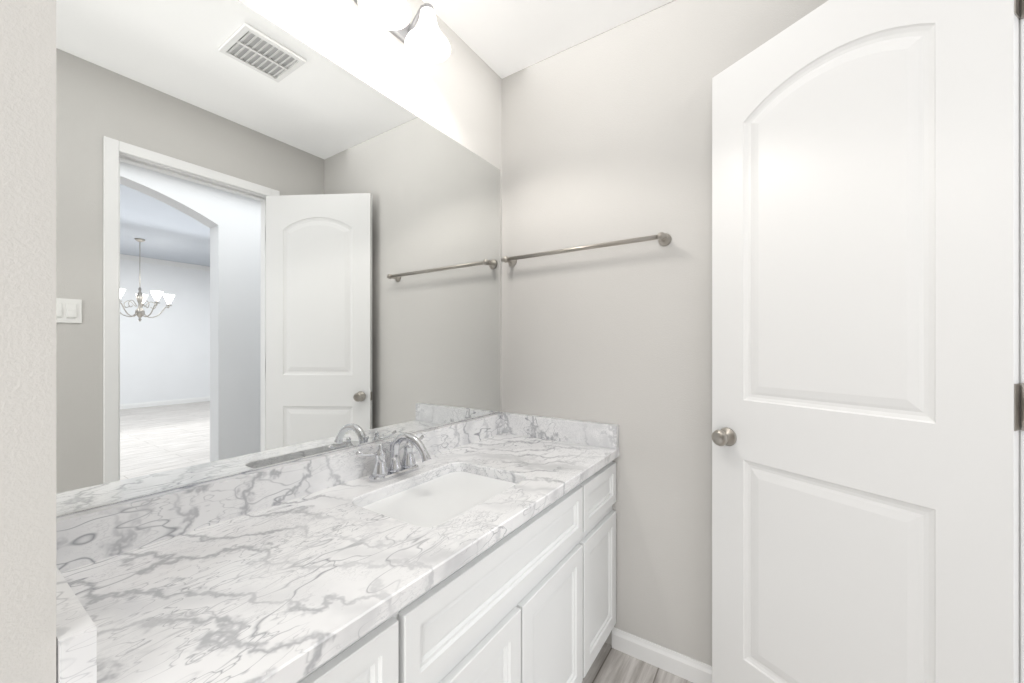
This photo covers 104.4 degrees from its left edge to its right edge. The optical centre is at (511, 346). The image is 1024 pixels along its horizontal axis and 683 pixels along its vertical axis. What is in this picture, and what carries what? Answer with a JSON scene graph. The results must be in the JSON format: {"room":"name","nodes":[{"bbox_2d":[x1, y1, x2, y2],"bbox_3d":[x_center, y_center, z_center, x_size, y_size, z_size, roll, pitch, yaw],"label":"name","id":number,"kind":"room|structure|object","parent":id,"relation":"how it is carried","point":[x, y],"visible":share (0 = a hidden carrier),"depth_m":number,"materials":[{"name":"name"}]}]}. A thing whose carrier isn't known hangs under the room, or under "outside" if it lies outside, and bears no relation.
{"room":"bathroom","nodes":[
{"label":"bathroom","id":0,"kind":"room"},
{"bbox_2d":[0,0,55,682],"bbox_3d":[-0.774,-0.044,0.552,0.500,2.740,0.120,0,0,34],"label":"wall","id":1,"kind":"structure","parent":0,"point":[27,341],"depth_m":0.45,"materials":[{"name":"paint"}]},
{"bbox_2d":[56,564,99,682],"bbox_3d":[-0.715,0.392,0.603,0.482,0.101,0.030,0,0,34],"label":"backsplash","id":2,"kind":"structure","parent":1,"relation":"attached to","point":[77,631],"depth_m":0.48,"materials":[{"name":"white stone"}]},
{"bbox_2d":[56,412,503,571],"bbox_3d":[-0.489,0.392,1.408,0.028,0.101,1.621,0,0,34],"label":"backsplash","id":3,"kind":"structure","parent":1,"relation":"attached to","point":[83,537],"depth_m":1.00,"materials":[{"name":"white stone"}]},
{"bbox_2d":[56,0,501,517],"bbox_3d":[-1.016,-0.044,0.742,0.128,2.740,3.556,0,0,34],"label":"mirror","id":4,"kind":"object","parent":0,"point":[276,245],"depth_m":1.10,"materials":[{"name":"clear glass"}]},
{"bbox_2d":[354,0,450,62],"bbox_3d":[-0.383,-1.204,1.411,0.203,0.170,0.364,0,0,34],"label":"light","id":5,"kind":"object","parent":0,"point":[425,40],"visible":1,"depth_m":1.45,"materials":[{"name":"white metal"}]},
{"bbox_2d":[422,0,673,78],"bbox_3d":[-0.283,-1.464,0.257,1.885,0.100,3.556,0,0,34],"label":"ceiling","id":6,"kind":"structure","parent":0,"point":[502,39],"depth_m":1.74,"materials":[{"name":"paint"}]},
{"bbox_2d":[582,643,692,682],"bbox_3d":[-0.283,1.376,0.257,1.885,0.100,3.556,0,0,34],"label":"floor","id":7,"kind":"structure","parent":0,"point":[610,664],"depth_m":1.62,"materials":[{"name":"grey wood"}]},
{"bbox_2d":[284,452,618,682],"bbox_3d":[-0.243,0.902,1.245,0.618,0.847,1.619,0,0,34],"label":"bathroom vanity","id":8,"kind":"object","parent":7,"relation":"on","point":[480,550],"depth_m":1.07,"materials":[{"name":"white paint"}]},
{"bbox_2d":[64,432,618,682],"bbox_3d":[-0.239,0.461,1.242,0.628,0.035,1.621,0,0,34],"label":"countertop","id":9,"kind":"structure","parent":8,"relation":"on","point":[259,596],"depth_m":0.78,"materials":[{"name":"white stone"}]},
{"bbox_2d":[356,433,430,481],"bbox_3d":[-0.351,0.368,1.347,0.202,0.150,0.291,0,0,34],"label":"faucet","id":10,"kind":"object","parent":9,"relation":"on","point":[383,472],"visible":1,"depth_m":1.34,"materials":[{"name":"silver metal"}]},
{"bbox_2d":[356,464,519,527],"bbox_3d":[-0.208,0.555,1.252,0.395,0.177,0.544,0,0,34],"label":"sink","id":11,"kind":"object","parent":9,"relation":"in","point":[430,501],"depth_m":1.27,"materials":[{"name":"white ceramic"}]},
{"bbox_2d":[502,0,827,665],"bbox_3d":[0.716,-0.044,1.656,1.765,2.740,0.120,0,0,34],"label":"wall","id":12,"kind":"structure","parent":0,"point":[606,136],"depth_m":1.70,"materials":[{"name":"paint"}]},
{"bbox_2d":[504,412,618,447],"bbox_3d":[0.211,0.392,1.898,0.598,0.101,0.030,0,0,34],"label":"backsplash","id":13,"kind":"structure","parent":12,"relation":"attached to","point":[548,428],"depth_m":1.86,"materials":[{"name":"white stone"}]},
{"bbox_2d":[501,232,671,266],"bbox_3d":[0.296,-0.442,1.815,0.806,0.052,0.078,0,0,34],"label":"towel rail","id":14,"kind":"object","parent":12,"relation":"attached to","point":[663,239],"visible":1,"depth_m":1.74,"materials":[{"name":"silver metal"}]},
{"bbox_2d":[612,627,711,682],"bbox_3d":[0.879,1.283,1.468,1.045,0.085,0.013,0,0,34],"label":"baseboard","id":15,"kind":"structure","parent":12,"relation":"attached to","point":[675,663],"depth_m":1.62,"materials":[{"name":"white wood"}]},
{"bbox_3d":[0.453,-0.044,-0.230,0.120,2.740,3.316,0,0,33],"label":"wall","id":16,"kind":"structure","parent":0,"visible":0},
{"bbox_2d":[712,0,1023,682],"bbox_3d":[0.924,0.157,1.164,0.151,2.315,0.724,0,0,-27],"label":"door","id":17,"kind":"structure","parent":16,"relation":"in","point":[867,406],"depth_m":1.06,"materials":[{"name":"white wood"}]},
{"bbox_2d":[1019,19,1023,682],"bbox_3d":[0.950,0.131,0.521,0.152,2.390,0.852,0,0,34],"label":"door frame","id":18,"kind":"structure","parent":16,"relation":"attached to","point":[1021,346],"depth_m":0.86,"materials":[{"name":"white wood"}]}
]}

